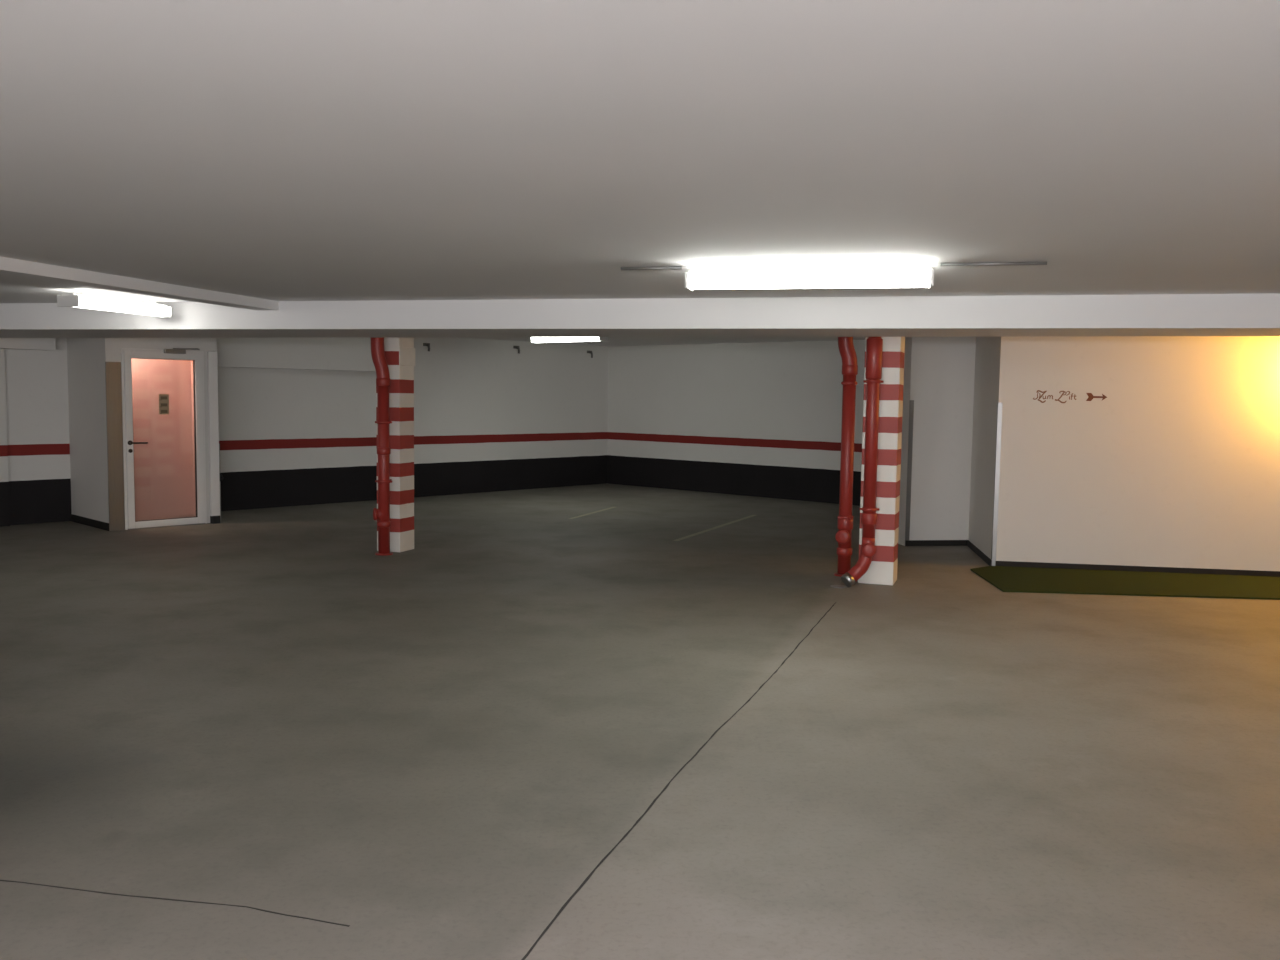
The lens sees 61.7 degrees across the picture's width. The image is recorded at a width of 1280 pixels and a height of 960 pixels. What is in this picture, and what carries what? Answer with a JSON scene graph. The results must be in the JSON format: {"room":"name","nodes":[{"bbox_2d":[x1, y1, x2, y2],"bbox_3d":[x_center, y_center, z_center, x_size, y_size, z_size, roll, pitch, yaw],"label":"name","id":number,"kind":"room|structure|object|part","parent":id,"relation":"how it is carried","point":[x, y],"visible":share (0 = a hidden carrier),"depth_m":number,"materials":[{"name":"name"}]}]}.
{"room":"parking garage","nodes":[
{"label":"parking garage","id":0,"kind":"room"},
{"bbox_2d":[4,338,71,524],"bbox_3d":[-8.550,-0.774,11.104,0.250,2.750,5.100,5,6,44],"label":"wall","id":1,"kind":"structure","parent":0,"point":[37,406],"depth_m":12.53,"materials":[{"name":"paint"}]},
{"bbox_2d":[0,349,9,526],"bbox_3d":[-7.451,-0.467,12.039,0.070,2.020,0.600,5,6,44],"label":"pilaster","id":2,"kind":"object","parent":1,"relation":"attached to","point":[4,475],"visible":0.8,"depth_m":12.21,"materials":[{"name":"paint"}]},
{"bbox_2d":[0,338,55,350],"bbox_3d":[-8.313,-1.762,10.823,0.350,0.730,4.320,5,6,44],"label":"bulkhead","id":3,"kind":"object","parent":1,"relation":"attached to","point":[44,344],"visible":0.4,"depth_m":12.08,"materials":[{"name":"white paint"}]},
{"bbox_2d":[67,338,114,522],"bbox_3d":[-6.327,-0.843,12.360,1.250,2.750,0.100,5,6,44],"label":"wall","id":4,"kind":"structure","parent":0,"point":[86,357],"depth_m":12.31,"materials":[{"name":"white paint"}]},
{"bbox_2d":[71,514,108,530],"bbox_3d":[-6.370,0.490,12.408,1.195,0.085,0.014,5,6,44],"label":"baseboard","id":5,"kind":"structure","parent":4,"relation":"attached to","point":[74,518],"depth_m":12.37,"materials":[{"name":"paint"}]},
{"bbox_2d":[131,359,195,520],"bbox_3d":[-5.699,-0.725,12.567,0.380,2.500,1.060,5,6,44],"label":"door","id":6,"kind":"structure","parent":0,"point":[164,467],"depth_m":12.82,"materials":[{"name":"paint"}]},
{"bbox_2d":[115,338,216,522],"bbox_3d":[-5.485,-0.836,12.417,0.120,2.750,1.155,5,6,44],"label":"wall","id":7,"kind":"structure","parent":0,"point":[204,344],"depth_m":12.50,"materials":[{"name":"white paint"}]},
{"bbox_2d":[105,362,124,530],"bbox_3d":[-5.867,-0.373,11.984,0.016,1.885,0.166,5,6,44],"label":"guard","id":8,"kind":"object","parent":7,"relation":"attached to","point":[113,380],"visible":1,"depth_m":11.98,"materials":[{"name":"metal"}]},
{"bbox_2d":[121,348,206,529],"bbox_3d":[-5.462,-0.489,12.352,0.168,2.071,0.930,5,6,44],"label":"door","id":9,"kind":"structure","parent":7,"relation":"in","point":[127,354],"depth_m":12.32,"materials":[{"name":"white metal"}]},
{"bbox_3d":[-5.666,-0.420,12.096,0.064,0.052,0.198,5,6,44],"label":"handle","id":10,"kind":"part","parent":9,"relation":"part of","materials":[{"name":"metal"}]},
{"bbox_3d":[-5.245,-1.518,12.419,0.083,0.025,0.318,5,6,44],"label":"closer arm","id":11,"kind":"part","parent":9,"relation":"part of","materials":[{"name":"grey metal"}]},
{"bbox_2d":[218,337,608,510],"bbox_3d":[-3.296,-1.129,16.503,0.250,2.750,7.711,5,6,43],"label":"wall","id":12,"kind":"structure","parent":0,"point":[489,416],"depth_m":16.52,"materials":[{"name":"paint"}]},
{"bbox_2d":[216,337,375,371],"bbox_3d":[-4.561,-1.945,14.644,0.320,0.865,2.950,5,6,43],"label":"bulkhead","id":13,"kind":"object","parent":12,"relation":"attached to","point":[331,353],"visible":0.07,"depth_m":14.41,"materials":[{"name":"white paint"}]},
{"bbox_2d":[423,343,429,350],"bbox_3d":[-3.216,-2.014,16.257,0.088,0.127,0.120,5,6,43],"label":"wall bracket","id":14,"kind":"object","parent":12,"relation":"attached to","point":[424,344],"visible":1,"depth_m":16.24,"materials":[{"name":"black metal"}]},
{"bbox_2d":[0,484,1279,959],"bbox_3d":[-0.515,1.066,7.960,19.600,0.202,26.300,1,5,0],"label":"floor","id":15,"kind":"structure","parent":0,"point":[524,730],"depth_m":4.91,"materials":[{"name":"concrete"}]},
{"bbox_2d":[207,351,223,523],"bbox_3d":[-5.046,-0.500,12.759,0.071,2.040,0.164,5,6,44],"label":"post","id":16,"kind":"object","parent":15,"relation":"on","point":[215,478],"visible":1,"depth_m":12.72,"materials":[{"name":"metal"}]},
{"bbox_2d":[371,337,392,555],"bbox_3d":[-2.504,-0.492,10.483,0.244,2.455,0.187,-3,6,-42],"label":"drain pipe","id":17,"kind":"object","parent":15,"relation":"on","point":[382,513],"visible":0.96,"depth_m":10.44,"materials":[{"name":"red paint"}]},
{"bbox_2d":[376,378,389,385],"bbox_3d":[-2.499,-0.953,10.435,0.136,0.080,0.136,1,5,0],"label":"socket","id":18,"kind":"object","parent":17,"relation":"attached to","point":[379,381],"depth_m":10.38,"materials":[{"name":"red paint"}]},
{"bbox_2d":[377,521,390,527],"bbox_3d":[-2.518,0.433,10.545,0.132,0.060,0.132,1,5,0],"label":"socket","id":19,"kind":"object","parent":17,"relation":"attached to","point":[380,524],"depth_m":10.49,"materials":[{"name":"red paint"}]},
{"bbox_2d":[377,447,390,454],"bbox_3d":[-2.508,-0.285,10.488,0.132,0.070,0.132,1,5,0],"label":"socket","id":20,"kind":"object","parent":17,"relation":"attached to","point":[380,450],"depth_m":10.44,"materials":[{"name":"red paint"}]},
{"bbox_2d":[376,337,414,551],"bbox_3d":[-2.453,-0.515,10.771,0.282,2.455,0.282,2,5,20],"label":"striped column","id":21,"kind":"structure","parent":15,"relation":"on","point":[399,351],"depth_m":10.68,"materials":[{"name":"beige paint"}]},
{"bbox_3d":[-2.316,-1.229,10.667,0.011,0.180,0.282,2,5,20],"label":"plate","id":22,"kind":"part","parent":21,"relation":"part of","materials":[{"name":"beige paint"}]},
{"bbox_2d":[568,507,615,518],"bbox_3d":[-0.628,0.442,14.541,0.065,0.002,1.643,2,5,19],"label":"floor marking","id":23,"kind":"object","parent":15,"relation":"on","point":[610,507],"visible":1,"depth_m":14.42,"materials":[{"name":"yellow paint"}]},
{"bbox_2d":[673,515,755,540],"bbox_3d":[0.973,0.572,13.179,0.065,0.002,2.959,3,5,23],"label":"floor marking","id":24,"kind":"object","parent":15,"relation":"on","point":[725,524],"visible":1,"depth_m":12.97,"materials":[{"name":"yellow paint"}]},
{"bbox_2d":[830,585,846,587],"bbox_3d":[1.688,0.903,9.108,0.140,0.006,0.140,1,5,0],"label":"floor drain","id":25,"kind":"object","parent":15,"relation":"on","point":[833,586],"visible":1,"depth_m":9.09,"materials":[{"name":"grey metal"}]},
{"bbox_2d":[834,337,857,576],"bbox_3d":[1.846,-0.361,9.595,0.197,2.455,0.196,3,5,24],"label":"drain pipe","id":26,"kind":"object","parent":15,"relation":"on","point":[847,351],"visible":0.94,"depth_m":9.56,"materials":[{"name":"red paint"}]},
{"bbox_2d":[837,547,851,555],"bbox_3d":[1.846,0.643,9.679,0.140,0.070,0.140,1,5,0],"label":"socket","id":27,"kind":"object","parent":26,"relation":"attached to","point":[841,551],"depth_m":9.62,"materials":[{"name":"red paint"}]},
{"bbox_2d":[837,519,852,529],"bbox_3d":[1.850,0.394,9.659,0.140,0.100,0.140,1,5,0],"label":"socket","id":28,"kind":"object","parent":26,"relation":"attached to","point":[842,524],"depth_m":9.60,"materials":[{"name":"red paint"}]},
{"bbox_2d":[842,365,857,374],"bbox_3d":[1.869,-0.982,9.550,0.140,0.090,0.140,1,5,0],"label":"socket","id":29,"kind":"object","parent":26,"relation":"attached to","point":[846,369],"depth_m":9.49,"materials":[{"name":"red paint"}]},
{"bbox_2d":[841,337,883,586],"bbox_3d":[1.885,-0.313,9.009,0.320,2.458,0.200,-2,5,-31],"label":"drain pipe","id":30,"kind":"object","parent":15,"relation":"on","point":[874,345],"visible":0.98,"depth_m":9.03,"materials":[{"name":"red metal"}]},
{"bbox_2d":[861,512,876,524],"bbox_3d":[1.948,0.328,9.112,0.130,0.100,0.130,1,5,0],"label":"socket","id":31,"kind":"object","parent":30,"relation":"attached to","point":[867,518],"depth_m":9.06,"materials":[{"name":"red paint"}]},
{"bbox_2d":[865,338,882,378],"bbox_3d":[1.966,-1.018,9.006,0.134,0.340,0.134,1,5,0],"label":"socket","id":32,"kind":"object","parent":30,"relation":"attached to","point":[874,346],"depth_m":8.95,"materials":[{"name":"red paint"}]},
{"bbox_2d":[858,337,904,584],"bbox_3d":[2.099,-0.334,9.298,0.300,2.455,0.300,2,5,20],"label":"striped column","id":33,"kind":"structure","parent":15,"relation":"on","point":[882,570],"depth_m":9.17,"materials":[{"name":"paint"}]},
{"bbox_2d":[970,566,1279,599],"bbox_3d":[5.857,0.935,9.396,5.597,0.014,1.344,1,5,5],"label":"floor mat","id":34,"kind":"object","parent":15,"relation":"on","point":[1004,578],"visible":1,"depth_m":9.41,"materials":[{"name":"green carpet"}]},
{"bbox_2d":[0,0,1279,303],"bbox_3d":[-0.484,-1.176,2.760,19.600,0.406,16.288,1,5,0],"label":"ceiling","id":35,"kind":"structure","parent":0,"point":[275,150],"depth_m":3.18,"materials":[{"name":"paint"}]},
{"bbox_2d":[57,291,172,316],"bbox_3d":[-4.226,-1.425,8.679,0.186,0.135,1.100,2,5,14],"label":"lamp","id":36,"kind":"object","parent":35,"relation":"attached to","point":[81,299],"visible":1,"depth_m":8.53,"materials":[{"name":"white plastic"}]},
{"bbox_2d":[77,296,170,316],"bbox_3d":[-4.226,-1.401,8.681,0.180,0.082,1.060,2,5,14],"label":"diffuser","id":37,"kind":"object","parent":36,"relation":"attached to","point":[150,308],"depth_m":8.65,"materials":[{"name":"white plastic"}]},
{"bbox_2d":[0,257,278,310],"bbox_3d":[-4.651,-1.161,2.309,0.200,0.481,14.000,2,5,12],"label":"beam","id":38,"kind":"structure","parent":35,"relation":"attached to","point":[8,266],"depth_m":7.24,"materials":[{"name":"paint"}]},
{"bbox_2d":[621,266,681,269],"bbox_3d":[0.065,-1.229,6.222,0.360,0.018,0.017,2,5,13],"label":"conduit","id":39,"kind":"object","parent":35,"relation":"attached to","point":[667,267],"visible":1,"depth_m":6.21,"materials":[{"name":"grey metal"}]},
{"bbox_2d":[684,263,933,290],"bbox_3d":[0.941,-1.143,6.027,1.370,0.135,0.186,2,5,13],"label":"lamp","id":40,"kind":"object","parent":35,"relation":"attached to","point":[896,277],"visible":1,"depth_m":5.96,"materials":[{"name":"white plastic"}]},
{"bbox_2d":[688,270,929,288],"bbox_3d":[0.941,-1.119,6.029,1.330,0.082,0.180,2,5,13],"label":"diffuser","id":41,"kind":"object","parent":40,"relation":"attached to","point":[718,279],"depth_m":5.96,"materials":[{"name":"white plastic"}]},
{"bbox_2d":[940,261,1046,265],"bbox_3d":[1.912,-1.170,5.803,0.550,0.018,0.017,2,5,13],"label":"conduit","id":42,"kind":"object","parent":35,"relation":"attached to","point":[971,263],"visible":1,"depth_m":5.80,"materials":[{"name":"grey metal"}]},
{"bbox_2d":[459,337,864,346],"bbox_3d":[-0.471,-2.106,13.797,19.600,0.295,14.160,1,5,0],"label":"ceiling","id":43,"kind":"structure","parent":0,"point":[613,341],"depth_m":16.66,"materials":[{"name":"paint"}]},
{"bbox_2d":[530,337,608,342],"bbox_3d":[-0.992,-1.984,14.891,1.300,0.135,0.186,4,6,38],"label":"lamp","id":44,"kind":"object","parent":43,"relation":"attached to","point":[532,339],"visible":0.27,"depth_m":14.84,"materials":[{"name":"white plastic"}]},
{"bbox_2d":[0,294,1279,337],"bbox_3d":[-0.586,-1.544,8.851,20.606,0.637,1.575,2,5,16],"label":"beam","id":45,"kind":"structure","parent":43,"relation":"attached to","point":[1161,314],"depth_m":8.30,"materials":[{"name":"paint"}]},
{"bbox_2d":[607,340,864,505],"bbox_3d":[1.767,-1.127,17.364,6.000,2.750,0.250,5,6,41],"label":"wall","id":46,"kind":"structure","parent":0,"point":[764,419],"depth_m":17.42,"materials":[{"name":"paint"}]},
{"bbox_2d":[909,337,929,539],"bbox_3d":[3.510,-0.790,13.426,0.206,2.750,3.904,2,5,15],"label":"wall","id":47,"kind":"structure","parent":0,"point":[918,386],"depth_m":11.60,"materials":[{"name":"white paint"}]},
{"bbox_2d":[898,337,975,545],"bbox_3d":[3.302,-0.659,11.733,0.831,2.750,0.200,0,5,-9],"label":"wall","id":48,"kind":"structure","parent":0,"point":[951,359],"depth_m":11.66,"materials":[{"name":"white paint"}]},
{"bbox_2d":[905,400,913,539],"bbox_3d":[2.919,-0.070,11.615,0.050,1.585,0.004,0,5,-8],"label":"guard","id":49,"kind":"object","parent":48,"relation":"attached to","point":[911,405],"visible":1,"depth_m":11.61,"materials":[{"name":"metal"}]},
{"bbox_2d":[905,540,966,545],"bbox_3d":[3.249,0.690,11.727,0.730,0.062,0.014,0,5,-9],"label":"baseboard","id":50,"kind":"structure","parent":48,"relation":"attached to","point":[907,542],"depth_m":11.72,"materials":[{"name":"paint"}]},
{"bbox_2d":[968,337,1000,558],"bbox_3d":[3.573,-0.591,10.928,0.120,2.750,1.515,1,5,9],"label":"wall","id":51,"kind":"structure","parent":0,"point":[988,349],"depth_m":10.91,"materials":[{"name":"white paint"}]},
{"bbox_2d":[967,540,991,565],"bbox_3d":[3.489,0.747,11.044,0.014,0.062,1.515,1,5,9],"label":"baseboard","id":52,"kind":"structure","parent":51,"relation":"attached to","point":[970,545],"depth_m":10.94,"materials":[{"name":"paint"}]},
{"bbox_2d":[991,403,1002,565],"bbox_3d":[3.408,0.049,10.256,0.039,1.575,0.060,1,5,0],"label":"guard","id":53,"kind":"object","parent":51,"relation":"attached to","point":[999,405],"visible":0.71,"depth_m":10.23,"materials":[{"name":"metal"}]},
{"bbox_2d":[996,336,1279,570],"bbox_3d":[6.370,-0.460,9.763,6.000,2.750,0.120,2,5,9],"label":"wall","id":54,"kind":"structure","parent":0,"point":[1178,466],"depth_m":10.00,"materials":[{"name":"white paint"}]},
{"bbox_2d":[1033,390,1106,402],"bbox_3d":[4.036,-0.779,10.063,0.664,0.121,0.002,2,5,9],"label":"sign","id":55,"kind":"object","parent":54,"relation":"attached to","point":[1090,396],"depth_m":10.07,"materials":[{"name":"paint"}]},
{"bbox_2d":[995,561,1279,576],"bbox_3d":[6.256,0.883,9.817,5.770,0.062,0.014,2,5,9],"label":"baseboard","id":56,"kind":"structure","parent":54,"relation":"attached to","point":[998,563],"depth_m":10.06,"materials":[{"name":"paint"}]}
]}

